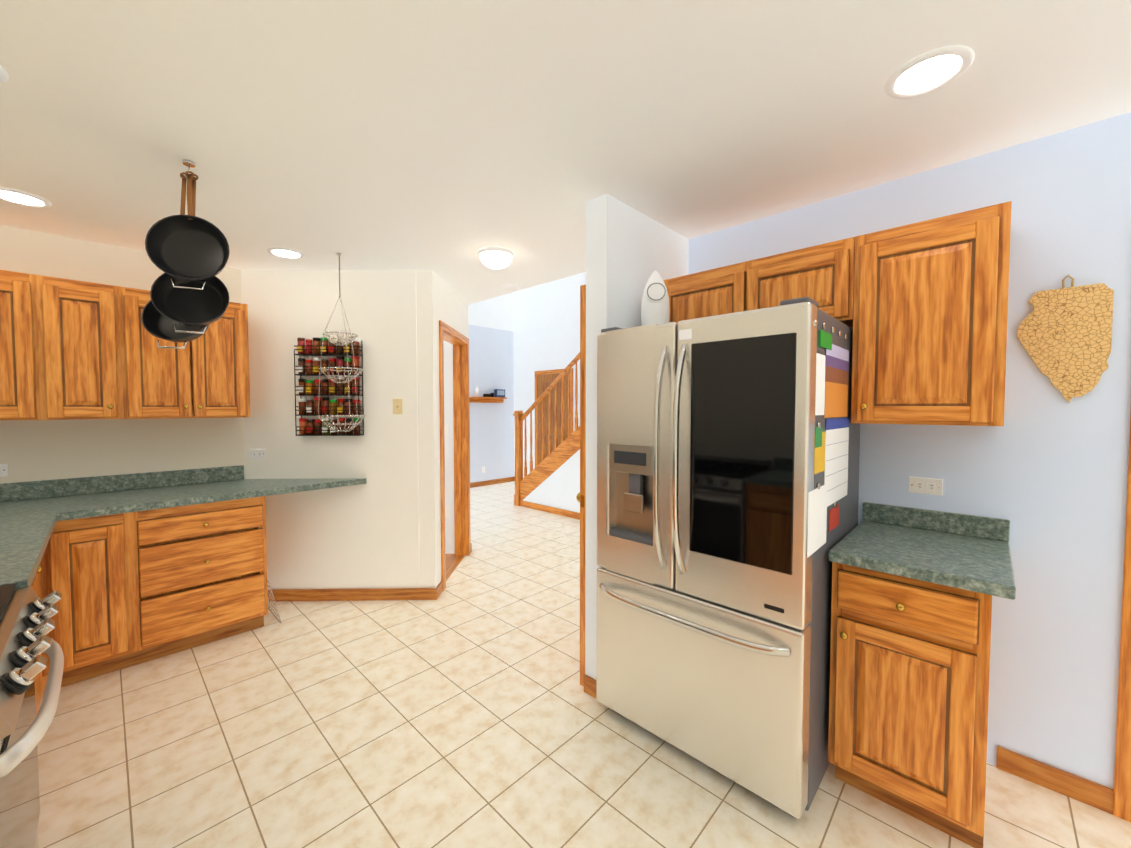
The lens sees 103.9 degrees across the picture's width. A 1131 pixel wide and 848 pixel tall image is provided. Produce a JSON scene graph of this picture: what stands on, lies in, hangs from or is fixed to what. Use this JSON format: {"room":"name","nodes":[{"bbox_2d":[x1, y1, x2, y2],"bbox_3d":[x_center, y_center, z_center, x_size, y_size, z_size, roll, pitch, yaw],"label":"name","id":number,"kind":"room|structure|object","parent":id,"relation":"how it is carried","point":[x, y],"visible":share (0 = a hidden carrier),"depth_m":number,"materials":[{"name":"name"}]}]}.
{"room":"kitchen","nodes":[
{"label":"kitchen","id":0,"kind":"room"},
{"bbox_2d":[0,225,245,483],"bbox_3d":[-2.970,0.118,2.702,0.120,2.440,1.650,2,3,44],"label":"wall","id":1,"kind":"structure","parent":0,"point":[35,450],"depth_m":2.72,"materials":[{"name":"beige paint"}]},
{"bbox_2d":[0,464,7,476],"bbox_3d":[-3.147,0.258,2.427,0.006,0.070,0.114,2,3,44],"label":"electrical outlet","id":2,"kind":"object","parent":1,"relation":"attached to","point":[3,470],"visible":1,"depth_m":2.46,"materials":[{"name":"white plastic"}]},
{"bbox_2d":[0,270,67,419],"bbox_3d":[-3.057,-0.399,2.255,0.338,0.762,0.660,2,3,44],"label":"upper cabinet","id":3,"kind":"object","parent":1,"relation":"attached to","point":[33,380],"depth_m":2.31,"materials":[{"name":"brown wood"}]},
{"bbox_2d":[64,279,131,419],"bbox_3d":[-2.794,-0.409,2.529,0.338,0.762,0.410,2,3,44],"label":"upper cabinet","id":4,"kind":"object","parent":1,"relation":"attached to","point":[73,350],"depth_m":2.48,"materials":[{"name":"brown wood"}]},
{"bbox_2d":[0,465,243,500],"bbox_3d":[-2.878,0.372,2.698,0.021,0.102,1.510,2,3,44],"label":"backsplash","id":5,"kind":"structure","parent":1,"relation":"attached to","point":[16,491],"depth_m":2.75,"materials":[{"name":"green stone"}]},
{"bbox_2d":[128,288,249,418],"bbox_3d":[-2.468,-0.421,2.871,0.338,0.762,0.635,2,3,44],"label":"upper cabinet","id":6,"kind":"object","parent":1,"relation":"attached to","point":[208,378],"depth_m":2.78,"materials":[{"name":"brown wood"}]},
{"bbox_2d":[241,270,419,589],"bbox_3d":[-1.728,0.096,3.330,1.260,2.440,0.120,0,2,-1],"label":"wall","id":7,"kind":"structure","parent":0,"point":[363,536],"depth_m":3.27,"materials":[{"name":"beige paint"}]},
{"bbox_2d":[249,449,264,457],"bbox_3d":[-2.266,0.219,3.258,0.114,0.070,0.006,0,2,-1],"label":"electrical outlet","id":8,"kind":"object","parent":7,"relation":"attached to","point":[257,453],"visible":1,"depth_m":3.26,"materials":[{"name":"white plastic"}]},
{"bbox_2d":[294,337,363,435],"bbox_3d":[-1.715,-0.270,3.217,0.456,0.707,0.076,0,2,-1],"label":"spice rack","id":9,"kind":"object","parent":7,"relation":"attached to","point":[308,428],"visible":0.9,"depth_m":3.20,"materials":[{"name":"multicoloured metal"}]},
{"bbox_2d":[268,588,436,600],"bbox_3d":[-1.645,1.275,3.308,1.362,0.085,0.012,0,2,-1],"label":"baseboard","id":10,"kind":"structure","parent":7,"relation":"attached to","point":[353,594],"depth_m":3.30,"materials":[{"name":"brown wood"}]},
{"bbox_2d":[393,399,401,413],"bbox_3d":[-1.239,-0.129,3.268,0.070,0.114,0.008,0,2,-1],"label":"light switch","id":11,"kind":"object","parent":7,"relation":"attached to","point":[397,406],"visible":1,"depth_m":3.27,"materials":[{"name":"beige plastic"}]},
{"bbox_2d":[416,271,467,587],"bbox_3d":[-1.025,0.080,3.789,0.120,2.440,1.000,0,2,1],"label":"wall","id":12,"kind":"structure","parent":0,"point":[437,298],"depth_m":3.32,"materials":[{"name":"beige paint"}]},
{"bbox_2d":[444,423,447,434],"bbox_3d":[-1.175,0.052,4.306,0.070,0.114,0.007,0,2,2],"label":"light switch","id":13,"kind":"object","parent":12,"relation":"attached to","point":[446,433],"depth_m":4.31,"materials":[{"name":"white plastic"}]},
{"bbox_2d":[445,506,448,517],"bbox_3d":[-1.175,0.861,4.335,0.070,0.114,0.007,0,2,2],"label":"light switch","id":14,"kind":"object","parent":12,"relation":"attached to","point":[446,507],"depth_m":4.33,"materials":[{"name":"white plastic"}]},
{"bbox_2d":[436,543,471,598],"bbox_3d":[-0.958,1.255,3.884,0.012,0.085,1.112,0,2,1],"label":"baseboard","id":15,"kind":"structure","parent":12,"relation":"attached to","point":[439,587],"depth_m":3.41,"materials":[{"name":"brown wood"}]},
{"bbox_2d":[439,320,470,590],"bbox_3d":[-1.017,0.241,3.894,0.140,2.110,0.914,0,2,1],"label":"door frame","id":16,"kind":"structure","parent":12,"relation":"attached to","point":[458,341],"depth_m":4.26,"materials":[{"name":"brown wood"}]},
{"bbox_2d":[468,292,513,482],"bbox_3d":[-1.646,-1.153,8.097,0.120,4.600,5.400,2,3,44],"label":"wall","id":17,"kind":"structure","parent":0,"point":[491,344],"depth_m":8.30,"materials":[{"name":"paint"}]},
{"bbox_2d":[470,386,506,402],"bbox_3d":[-1.434,-0.545,8.158,0.128,0.300,0.810,2,3,44],"label":"shelf","id":18,"kind":"object","parent":17,"relation":"attached to","point":[497,396],"visible":0.96,"depth_m":8.21,"materials":[{"name":"brown wood"}]},
{"bbox_2d":[513,272,585,477],"bbox_3d":[0.942,-1.110,6.883,5.300,4.600,0.120,2,3,44],"label":"wall","id":19,"kind":"structure","parent":0,"point":[546,322],"depth_m":8.09,"materials":[{"name":"white paint"}]},
{"bbox_2d":[535,368,572,466],"bbox_3d":[-0.244,0.094,7.915,0.960,2.120,0.086,2,3,44],"label":"closet door","id":20,"kind":"structure","parent":19,"relation":"in","point":[545,379],"depth_m":7.92,"materials":[{"name":"brown wood"}]},
{"bbox_2d":[0,0,1130,304],"bbox_3d":[-0.446,-1.088,1.449,8.200,0.060,3.450,2,3,44],"label":"ceiling","id":21,"kind":"structure","parent":0,"point":[444,140],"depth_m":1.50,"materials":[{"name":"paint"}]},
{"bbox_2d":[0,65,8,82],"bbox_3d":[-1.757,-1.047,1.265,0.210,0.008,0.210,2,3,44],"label":"recessed light","id":22,"kind":"object","parent":21,"relation":"in","point":[4,76],"visible":1,"depth_m":1.33,"materials":[{"name":"white plastic"}]},
{"bbox_2d":[0,187,51,207],"bbox_3d":[-2.607,-1.077,2.112,0.210,0.008,0.210,2,3,44],"label":"recessed light","id":23,"kind":"object","parent":21,"relation":"in","point":[14,196],"visible":0.98,"depth_m":2.12,"materials":[{"name":"white plastic"}]},
{"bbox_2d":[267,247,304,258],"bbox_3d":[-1.811,-1.104,2.872,0.210,0.008,0.210,2,3,44],"label":"recessed light","id":24,"kind":"object","parent":21,"relation":"in","point":[287,253],"visible":0.98,"depth_m":2.86,"materials":[{"name":"white plastic"}]},
{"bbox_2d":[317,253,365,431],"bbox_3d":[-1.472,-0.530,2.900,0.287,1.158,0.287,2,3,44],"label":"basket","id":25,"kind":"object","parent":21,"relation":"hanging from","point":[344,340],"visible":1,"depth_m":2.87,"materials":[{"name":"silver metal"}]},
{"bbox_2d":[478,246,513,268],"bbox_3d":[-0.449,-1.058,2.866,0.230,0.099,0.230,2,3,44],"label":"dome light","id":26,"kind":"object","parent":21,"relation":"attached to","point":[495,257],"visible":1,"depth_m":2.79,"materials":[{"name":"white glass"}]},
{"bbox_2d":[504,283,518,290],"bbox_3d":[-0.442,-1.117,3.624,0.130,0.036,0.130,2,3,44],"label":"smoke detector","id":27,"kind":"object","parent":21,"relation":"attached to","point":[511,287],"visible":1,"depth_m":3.58,"materials":[{"name":"white plastic"}]},
{"bbox_2d":[884,45,974,98],"bbox_3d":[1.088,-1.050,1.333,0.210,0.008,0.210,2,3,44],"label":"recessed light","id":28,"kind":"object","parent":21,"relation":"in","point":[929,72],"visible":1,"depth_m":1.32,"materials":[{"name":"white plastic"}]},
{"bbox_2d":[37,481,1130,847],"bbox_3d":[0.722,1.329,3.843,9.700,0.060,8.400,2,3,44],"label":"floor","id":29,"kind":"structure","parent":0,"point":[463,711],"depth_m":1.84,"materials":[{"name":"tile"}]},
{"bbox_2d":[0,584,63,847],"bbox_3d":[-1.535,0.908,0.884,0.753,0.990,0.714,2,3,44],"label":"range","id":30,"kind":"object","parent":29,"relation":"on","point":[27,623],"visible":1,"depth_m":1.05,"materials":[{"name":"silver metal"}]},
{"bbox_2d":[35,593,47,715],"bbox_3d":[-2.239,0.944,1.465,1.046,0.876,0.582,2,3,44],"label":"base cabinet","id":31,"kind":"object","parent":29,"relation":"on","point":[38,678],"depth_m":1.97,"materials":[{"name":"brown wood"}]},
{"bbox_2d":[44,589,63,686],"bbox_3d":[-2.690,0.928,1.922,0.239,0.876,0.620,2,3,44],"label":"base cabinet","id":32,"kind":"object","parent":29,"relation":"on","point":[54,634],"depth_m":2.21,"materials":[{"name":"brown wood"}]},
{"bbox_2d":[76,549,267,680],"bbox_3d":[-2.454,0.900,2.728,0.618,0.876,0.921,2,3,44],"label":"base cabinet","id":33,"kind":"object","parent":29,"relation":"on","point":[122,622],"depth_m":2.51,"materials":[{"name":"brown wood"}]},
{"bbox_2d":[0,478,365,592],"bbox_3d":[-1.994,0.457,2.294,1.861,0.040,2.144,2,3,44],"label":"countertop","id":34,"kind":"structure","parent":33,"relation":"on","point":[81,538],"depth_m":2.43,"materials":[{"name":"green stone"}]},
{"bbox_2d":[267,580,281,623],"bbox_3d":[-2.066,1.174,3.063,0.425,0.302,0.070,2,3,44],"label":"cooling rack","id":35,"kind":"object","parent":29,"relation":"on","point":[269,586],"visible":0.4,"depth_m":2.97,"materials":[{"name":"silver metal"}]},
{"bbox_2d":[446,554,464,580],"bbox_3d":[-1.925,1.295,3.860,1.880,0.006,1.020,0,2,1],"label":"wood floor","id":36,"kind":"structure","parent":29,"relation":"on","point":[453,561],"depth_m":4.11,"materials":[{"name":"brown wood"}]},
{"bbox_2d":[513,352,579,519],"bbox_3d":[0.899,-0.671,5.652,3.600,3.810,1.080,2,3,44],"label":"staircase","id":37,"kind":"structure","parent":29,"relation":"on","point":[550,483],"depth_m":6.04,"materials":[{"name":"brown wood"}]},
{"bbox_2d":[596,297,859,818],"bbox_3d":[0.723,0.463,2.027,0.895,1.798,0.919,2,3,44],"label":"fridge","id":38,"kind":"object","parent":29,"relation":"on","point":[728,449],"visible":0.96,"depth_m":1.66,"materials":[{"name":"grey metal"}]},
{"bbox_2d":[641,270,669,325],"bbox_3d":[0.480,-0.593,2.231,0.169,0.330,0.286,2,3,44],"label":"decoration","id":39,"kind":"object","parent":38,"relation":"on","point":[655,307],"visible":0.75,"depth_m":2.13,"materials":[{"name":"white ceramic"}]},
{"bbox_2d":[828,502,1015,847],"bbox_3d":[1.343,0.875,1.685,0.480,1.000,0.628,2,3,44],"label":"base cabinet","id":40,"kind":"object","parent":29,"relation":"on","point":[914,590],"visible":1,"depth_m":1.50,"materials":[{"name":"brown wood"}]},
{"bbox_2d":[585,194,688,679],"bbox_3d":[2.144,-1.016,4.214,0.130,4.600,5.780,2,3,44],"label":"wall","id":41,"kind":"structure","parent":0,"point":[630,250],"depth_m":2.19,"materials":[{"name":"white paint"}]},
{"bbox_2d":[576,284,585,686],"bbox_3d":[0.327,0.316,2.540,0.115,2.033,0.780,2,3,44],"label":"hall door","id":42,"kind":"structure","parent":41,"relation":"in","point":[581,497],"depth_m":2.23,"materials":[{"name":"brown wood"}]},
{"bbox_2d":[688,112,1130,788],"bbox_3d":[2.174,0.165,1.390,3.870,2.440,0.120,2,3,44],"label":"wall","id":43,"kind":"structure","parent":0,"point":[1044,468],"depth_m":1.67,"materials":[{"name":"paint"}]},
{"bbox_2d":[663,237,854,324],"bbox_3d":[0.949,-0.612,2.225,0.901,0.334,0.318,2,3,44],"label":"upper cabinet","id":44,"kind":"object","parent":43,"relation":"attached to","point":[823,273],"depth_m":2.01,"materials":[{"name":"brown wood"}]},
{"bbox_2d":[470,477,1113,814],"bbox_3d":[0.984,1.247,4.115,9.300,0.085,3.942,2,3,44],"label":"baseboard","id":45,"kind":"structure","parent":43,"relation":"attached to","point":[1086,791],"depth_m":1.67,"materials":[{"name":"brown wood"}]},
{"bbox_2d":[908,477,942,495],"bbox_3d":[1.546,0.267,1.904,0.114,0.070,0.006,2,3,44],"label":"electrical outlet","id":46,"kind":"object","parent":43,"relation":"attached to","point":[929,486],"visible":1,"depth_m":1.90,"materials":[{"name":"white plastic"}]},
{"bbox_2d":[847,201,1011,425],"bbox_3d":[1.439,-0.382,1.765,0.450,0.762,0.318,2,3,44],"label":"upper cabinet","id":47,"kind":"object","parent":43,"relation":"attached to","point":[920,309],"depth_m":1.63,"materials":[{"name":"brown wood"}]},
{"bbox_2d":[1017,274,1113,401],"bbox_3d":[1.813,-0.310,1.618,0.230,0.463,0.016,2,3,44],"label":"wall decoration","id":48,"kind":"object","parent":43,"relation":"attached to","point":[1064,335],"visible":0.98,"depth_m":1.60,"materials":[{"name":"brown cork"}]},
{"bbox_2d":[1113,411,1130,821],"bbox_3d":[1.960,0.321,1.504,0.070,2.120,0.018,2,3,44],"label":"door frame","id":49,"kind":"structure","parent":43,"relation":"attached to","point":[1122,791],"depth_m":1.53,"materials":[{"name":"brown wood"}]}
]}

